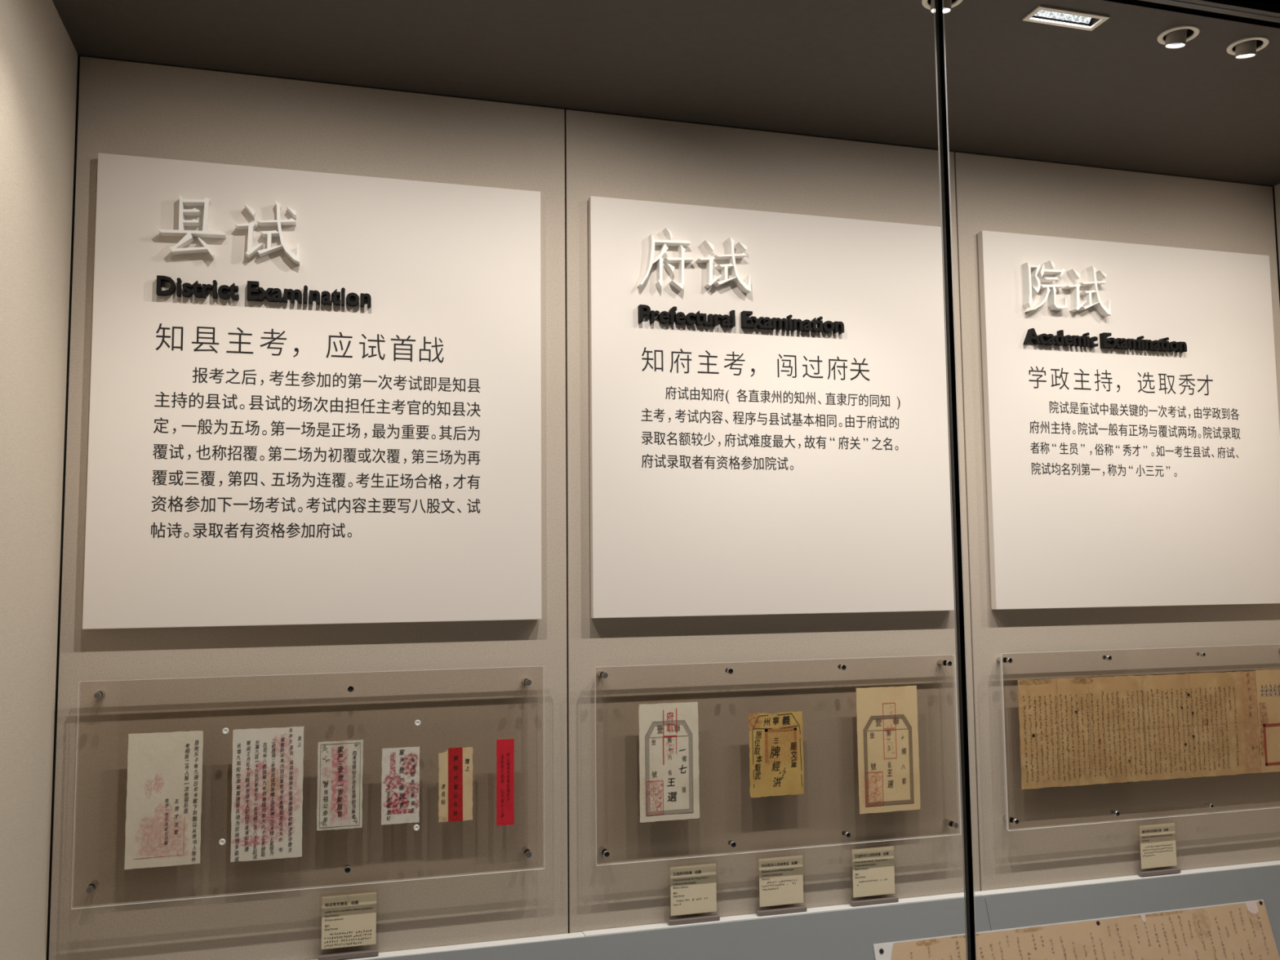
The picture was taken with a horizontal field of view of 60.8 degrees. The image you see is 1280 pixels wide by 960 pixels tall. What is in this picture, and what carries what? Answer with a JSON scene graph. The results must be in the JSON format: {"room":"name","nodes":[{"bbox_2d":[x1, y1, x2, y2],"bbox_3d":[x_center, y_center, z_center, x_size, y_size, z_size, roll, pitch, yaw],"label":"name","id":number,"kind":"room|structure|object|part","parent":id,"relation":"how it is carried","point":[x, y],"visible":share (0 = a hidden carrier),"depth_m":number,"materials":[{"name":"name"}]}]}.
{"room":"museum","nodes":[
{"label":"museum","id":0,"kind":"room"},
{"bbox_2d":[0,0,77,959],"bbox_3d":[-1.228,0.515,2.055,0.029,3.173,0.916,1,-5,-16],"label":"wall","id":1,"kind":"structure","parent":0,"point":[38,56],"depth_m":2.27,"materials":[{"name":"beige paint"}]},
{"bbox_2d":[1203,0,1279,13],"bbox_3d":[0.627,-1.428,2.268,3.660,0.704,0.024,1,-5,-16],"label":"trim","id":2,"kind":"structure","parent":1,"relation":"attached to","point":[1273,6],"depth_m":2.45,"materials":[{"name":"black"}]},
{"bbox_2d":[45,56,1279,959],"bbox_3d":[0.384,0.555,3.018,3.660,3.224,0.040,1,-5,-16],"label":"wall","id":3,"kind":"structure","parent":0,"point":[568,157],"depth_m":2.88,"materials":[{"name":"grey paint"}]},
{"bbox_2d":[71,665,544,909],"bbox_3d":[-0.762,0.717,2.624,1.073,0.503,0.056,1,-5,-16],"label":"mount","id":4,"kind":"object","parent":3,"relation":"attached to","point":[101,693],"visible":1,"depth_m":2.59,"materials":[{"name":"clear glass"}]},
{"bbox_2d":[124,730,203,869],"bbox_3d":[-1.096,0.735,2.514,0.161,0.304,0.001,1,-5,-16],"label":"document","id":5,"kind":"object","parent":4,"relation":"attached to","point":[163,808],"visible":1,"depth_m":2.51,"materials":[{"name":"paper"}]},
{"bbox_2d":[230,726,303,862],"bbox_3d":[-0.879,0.740,2.576,0.160,0.305,0.001,1,-5,-16],"label":"document","id":6,"kind":"object","parent":4,"relation":"attached to","point":[268,767],"visible":1,"depth_m":2.58,"materials":[{"name":"paper"}]},
{"bbox_2d":[316,739,363,830],"bbox_3d":[-0.721,0.733,2.622,0.106,0.209,0.001,1,-5,-16],"label":"document","id":7,"kind":"object","parent":4,"relation":"attached to","point":[340,763],"visible":1,"depth_m":2.62,"materials":[{"name":"paper"}]},
{"bbox_2d":[381,746,419,825],"bbox_3d":[-0.584,0.745,2.660,0.091,0.182,0.001,1,-5,-16],"label":"document","id":8,"kind":"object","parent":4,"relation":"attached to","point":[400,779],"visible":1,"depth_m":2.66,"materials":[{"name":"white paper"}]},
{"bbox_2d":[438,746,473,822],"bbox_3d":[-0.455,0.753,2.696,0.085,0.179,0.002,1,-5,-16],"label":"envelope","id":9,"kind":"object","parent":4,"relation":"attached to","point":[455,764],"visible":1,"depth_m":2.70,"materials":[{"name":"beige paper"}]},
{"bbox_2d":[496,738,514,826],"bbox_3d":[-0.337,0.756,2.731,0.044,0.211,0.001,1,-5,-16],"label":"slip","id":10,"kind":"object","parent":4,"relation":"attached to","point":[504,748],"visible":1,"depth_m":2.73,"materials":[{"name":"paper"}]},
{"bbox_3d":[-0.770,0.096,2.713,1.195,2.231,0.014,1,-5,-16],"label":"fabric panel","id":11,"kind":"part","parent":3,"relation":"part of","materials":[{"name":"beige fabric"}]},
{"bbox_2d":[82,152,541,629],"bbox_3d":[-0.772,-0.211,2.700,1.070,1.128,0.060,1,-5,-16],"label":"text panel","id":12,"kind":"object","parent":3,"relation":"attached to","point":[315,397],"visible":1,"depth_m":2.69,"materials":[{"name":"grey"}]},
{"bbox_2d":[588,195,955,618],"bbox_3d":[0.387,-0.195,3.032,1.070,1.128,0.060,1,-5,-16],"label":"text panel","id":13,"kind":"object","parent":3,"relation":"attached to","point":[769,435],"visible":1,"depth_m":3.02,"materials":[{"name":"grey"}]},
{"bbox_3d":[0.383,0.112,3.043,1.196,2.231,0.014,1,-5,-16],"label":"fabric panel","id":14,"kind":"part","parent":3,"relation":"part of","materials":[{"name":"beige fabric"}]},
{"bbox_2d":[594,653,961,866],"bbox_3d":[0.388,0.739,2.952,1.052,0.500,0.056,1,-5,-16],"label":"mount","id":15,"kind":"object","parent":3,"relation":"attached to","point":[602,850],"visible":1,"depth_m":2.97,"materials":[{"name":"clear plastic"}]},
{"bbox_2d":[638,702,699,822],"bbox_3d":[0.077,0.736,2.851,0.164,0.302,0.002,1,-5,-16],"label":"slip","id":16,"kind":"object","parent":15,"relation":"attached to","point":[668,732],"visible":1,"depth_m":2.85,"materials":[{"name":"paper"}]},
{"bbox_2d":[648,724,686,791],"bbox_3d":[0.076,0.729,2.851,0.108,0.175,0.001,1,-5,-16],"label":"print","id":17,"kind":"object","parent":16,"relation":"attached to","point":[667,743],"depth_m":2.85,"materials":[{"name":"white paper"}]},
{"bbox_2d":[644,720,693,816],"bbox_3d":[0.077,0.751,2.849,0.130,0.240,0.001,1,-5,-16],"label":"print","id":18,"kind":"object","parent":16,"relation":"attached to","point":[681,722],"depth_m":2.85},
{"bbox_2d":[748,711,804,797],"bbox_3d":[0.367,0.737,2.935,0.158,0.222,0.001,1,-5,-16],"label":"slip","id":19,"kind":"object","parent":15,"relation":"attached to","point":[776,768],"visible":1,"depth_m":2.93,"materials":[{"name":"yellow paper"}]},
{"bbox_2d":[856,685,919,813],"bbox_3d":[0.689,0.746,3.026,0.189,0.341,0.002,1,-5,-16],"label":"slip","id":20,"kind":"object","parent":15,"relation":"attached to","point":[888,756],"visible":1,"depth_m":3.03,"materials":[{"name":"paper"}]},
{"bbox_2d":[866,716,908,783],"bbox_3d":[0.689,0.752,3.025,0.128,0.184,0.001,1,-5,-16],"label":"print","id":21,"kind":"object","parent":20,"relation":"attached to","point":[887,737],"depth_m":3.03,"materials":[{"name":"brown paper"}]},
{"bbox_2d":[863,714,914,807],"bbox_3d":[0.689,0.776,3.023,0.149,0.245,0.001,1,-5,-16],"label":"print","id":22,"kind":"object","parent":20,"relation":"attached to","point":[900,716],"depth_m":3.02},
{"bbox_2d":[312,860,1279,959],"bbox_3d":[0.519,1.335,2.507,3.600,0.421,0.879,1,-5,-16],"label":"plinth","id":23,"kind":"object","parent":3,"relation":"attached to","point":[842,931],"visible":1,"depth_m":2.96,"materials":[{"name":"grey paint"}]},
{"bbox_2d":[318,948,378,959],"bbox_3d":[-0.699,1.066,2.619,0.140,0.156,0.016,1,-5,-16],"label":"card holder","id":24,"kind":"object","parent":23,"relation":"on","point":[362,953],"visible":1,"depth_m":2.61,"materials":[{"name":"brown"}]},
{"bbox_2d":[321,892,376,949],"bbox_3d":[-0.699,1.058,2.621,0.126,0.122,0.001,1,-5,-16],"label":"card","id":25,"kind":"object","parent":24,"relation":"in","point":[347,920],"visible":1,"depth_m":2.62,"materials":[{"name":"beige paper"}]},
{"bbox_2d":[667,914,719,925],"bbox_3d":[0.140,1.080,2.860,0.140,0.153,0.016,1,-5,-16],"label":"card holder","id":26,"kind":"object","parent":23,"relation":"on","point":[708,917],"visible":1,"depth_m":2.85,"materials":[{"name":"brown"}]},
{"bbox_2d":[670,863,716,915],"bbox_3d":[0.141,1.074,2.861,0.126,0.123,0.001,1,-5,-16],"label":"card","id":27,"kind":"object","parent":26,"relation":"in","point":[693,889],"visible":1,"depth_m":2.86,"materials":[{"name":"beige paper"}]},
{"bbox_2d":[756,905,806,915],"bbox_3d":[0.379,1.082,2.928,0.140,0.154,0.016,1,-5,-16],"label":"card holder","id":28,"kind":"object","parent":23,"relation":"on","point":[797,908],"visible":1,"depth_m":2.92,"materials":[{"name":"brown"}]},
{"bbox_2d":[759,855,803,906],"bbox_3d":[0.379,1.076,2.929,0.126,0.124,0.001,1,-5,-16],"label":"card","id":29,"kind":"object","parent":28,"relation":"in","point":[780,878],"visible":1,"depth_m":2.93,"materials":[{"name":"beige paper"}]},
{"bbox_2d":[849,896,898,906],"bbox_3d":[0.643,1.085,3.004,0.140,0.158,0.016,1,-5,-16],"label":"card holder","id":30,"kind":"object","parent":23,"relation":"on","point":[893,899],"visible":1,"depth_m":2.99,"materials":[{"name":"brown"}]},
{"bbox_2d":[852,845,894,897],"bbox_3d":[0.643,1.079,3.005,0.127,0.128,0.001,1,-5,-16],"label":"card","id":31,"kind":"object","parent":30,"relation":"in","point":[873,868],"visible":1,"depth_m":3.00,"materials":[{"name":"beige paper"}]},
{"bbox_2d":[1137,867,1180,876],"bbox_3d":[1.550,1.099,3.263,0.140,0.154,0.016,1,-5,-16],"label":"card holder","id":32,"kind":"object","parent":23,"relation":"on","point":[1166,871],"visible":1,"depth_m":3.25,"materials":[{"name":"brown"}]},
{"bbox_2d":[1139,822,1177,869],"bbox_3d":[1.550,1.094,3.264,0.127,0.126,0.001,1,-5,-16],"label":"card","id":33,"kind":"object","parent":32,"relation":"in","point":[1157,842],"visible":1,"depth_m":3.26,"materials":[{"name":"beige paper"}]},
{"bbox_2d":[872,899,1279,959],"bbox_3d":[1.269,1.404,3.061,1.305,0.299,0.095,1,-5,-16],"label":"board","id":34,"kind":"object","parent":3,"relation":"attached to","point":[883,951],"visible":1,"depth_m":3.01,"materials":[{"name":"white plastic"}]},
{"bbox_2d":[891,900,1279,959],"bbox_3d":[1.288,1.400,3.064,1.264,0.288,0.089,1,-5,-16],"label":"sheet","id":35,"kind":"object","parent":34,"relation":"attached to","point":[1237,931],"visible":0.98,"depth_m":3.14,"materials":[{"name":"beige paper"}]},
{"bbox_3d":[1.537,0.129,3.373,1.196,2.231,0.014,1,-5,-16],"label":"fabric panel","id":36,"kind":"part","parent":3,"relation":"part of","materials":[{"name":"beige fabric"}]},
{"bbox_2d":[977,230,1279,609],"bbox_3d":[1.544,-0.178,3.364,1.070,1.128,0.060,1,-5,-16],"label":"text panel","id":37,"kind":"object","parent":3,"relation":"attached to","point":[1132,430],"visible":1,"depth_m":3.35,"materials":[{"name":"grey"}]},
{"bbox_2d":[996,643,1279,831],"bbox_3d":[1.556,0.757,3.287,1.074,0.500,0.056,1,-5,-16],"label":"mount","id":38,"kind":"object","parent":3,"relation":"attached to","point":[1000,659],"visible":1,"depth_m":3.15,"materials":[{"name":"clear plastic"}]},
{"bbox_2d":[1017,671,1261,789],"bbox_3d":[1.504,0.741,3.261,0.854,0.315,0.002,1,-5,-16],"label":"scroll","id":39,"kind":"object","parent":38,"relation":"attached to","point":[1073,731],"visible":1,"depth_m":3.25,"materials":[{"name":"brown paper"}]},
{"bbox_2d":[1255,669,1279,773],"bbox_3d":[1.990,0.748,3.400,0.158,0.314,0.001,1,-5,-16],"label":"leaf","id":40,"kind":"object","parent":38,"relation":"attached to","point":[1268,681],"visible":1,"depth_m":3.39,"materials":[{"name":"paper"}]},
{"bbox_2d":[1261,684,1279,696],"bbox_3d":[1.983,0.655,3.406,0.113,0.040,0.001,1,-5,-16],"label":"print","id":41,"kind":"object","parent":40,"relation":"attached to","point":[1274,684],"depth_m":3.40},
{"bbox_3d":[1.996,0.821,3.395,0.133,0.127,0.001,1,-5,-16],"label":"red frame","id":42,"kind":"part","parent":40,"relation":"part of","materials":[{"name":"paper"}]},
{"bbox_2d":[52,0,1279,187],"bbox_3d":[0.486,-1.037,2.740,3.660,0.001,0.897,1,-5,-16],"label":"ceiling","id":43,"kind":"structure","parent":0,"point":[1110,95],"depth_m":2.71,"materials":[{"name":"grey paint"}]},
{"bbox_2d":[921,0,962,13],"bbox_3d":[0.671,-1.088,2.420,0.091,0.096,0.091,1,-5,-16],"label":"recessed light","id":44,"kind":"object","parent":43,"relation":"in","point":[948,5],"visible":0.68,"depth_m":2.43,"materials":[{"name":"beige metal"}]},
{"bbox_2d":[1022,4,1110,31],"bbox_3d":[0.978,-1.085,2.507,0.187,0.054,0.063,1,-5,-16],"label":"floodlight","id":45,"kind":"object","parent":43,"relation":"attached to","point":[1042,14],"visible":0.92,"depth_m":2.52,"materials":[{"name":"beige metal"}]},
{"bbox_2d":[1157,25,1199,48],"bbox_3d":[1.279,-1.079,2.594,0.091,0.096,0.091,1,-5,-16],"label":"recessed light","id":46,"kind":"object","parent":43,"relation":"in","point":[1175,37],"visible":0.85,"depth_m":2.58,"materials":[{"name":"beige metal"}]},
{"bbox_2d":[1103,0,1279,28],"bbox_3d":[0.609,-1.103,2.317,3.660,0.044,0.051,1,-5,-16],"label":"trim","id":47,"kind":"structure","parent":43,"relation":"attached to","point":[1135,2],"depth_m":2.50,"materials":[{"name":"black"}]},
{"bbox_2d":[1140,0,1279,22],"bbox_3d":[0.621,-1.103,2.274,3.660,0.051,0.035,1,-5,-16],"label":"trim","id":48,"kind":"structure","parent":43,"relation":"attached to","point":[1202,2],"depth_m":2.47,"materials":[{"name":"grey"}]},
{"bbox_2d":[1226,35,1269,58],"bbox_3d":[1.475,-1.077,2.650,0.091,0.096,0.091,1,-5,-16],"label":"recessed light","id":49,"kind":"object","parent":43,"relation":"in","point":[1247,47],"visible":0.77,"depth_m":2.64,"materials":[{"name":"beige metal"}]},
{"bbox_2d":[1274,183,1279,274],"bbox_3d":[2.262,0.565,3.054,0.029,3.173,0.916,1,-5,-16],"label":"wall","id":50,"kind":"structure","parent":0,"point":[1277,188],"depth_m":3.61,"materials":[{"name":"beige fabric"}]},
{"bbox_3d":[1.033,1.977,0.677,8.600,0.020,4.640,1,-5,-16],"label":"floor","id":51,"kind":"structure","parent":0,"visible":0},
{"bbox_3d":[0.651,1.735,2.025,3.660,0.700,0.050,1,-5,-16],"label":"trim","id":52,"kind":"structure","parent":51,"relation":"on","visible":0},
{"bbox_2d":[933,0,975,959],"bbox_3d":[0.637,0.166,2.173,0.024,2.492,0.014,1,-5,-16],"label":"joint","id":53,"kind":"object","parent":52,"relation":"on","point":[940,2],"visible":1,"depth_m":2.18,"materials":[{"name":"black plastic"}]},
{"bbox_2d":[942,0,1279,944],"bbox_3d":[1.500,0.178,2.419,1.794,2.492,0.012,1,-5,-16],"label":"glass","id":54,"kind":"object","parent":52,"relation":"on","point":[1170,2],"visible":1,"depth_m":2.45,"materials":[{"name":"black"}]}
]}

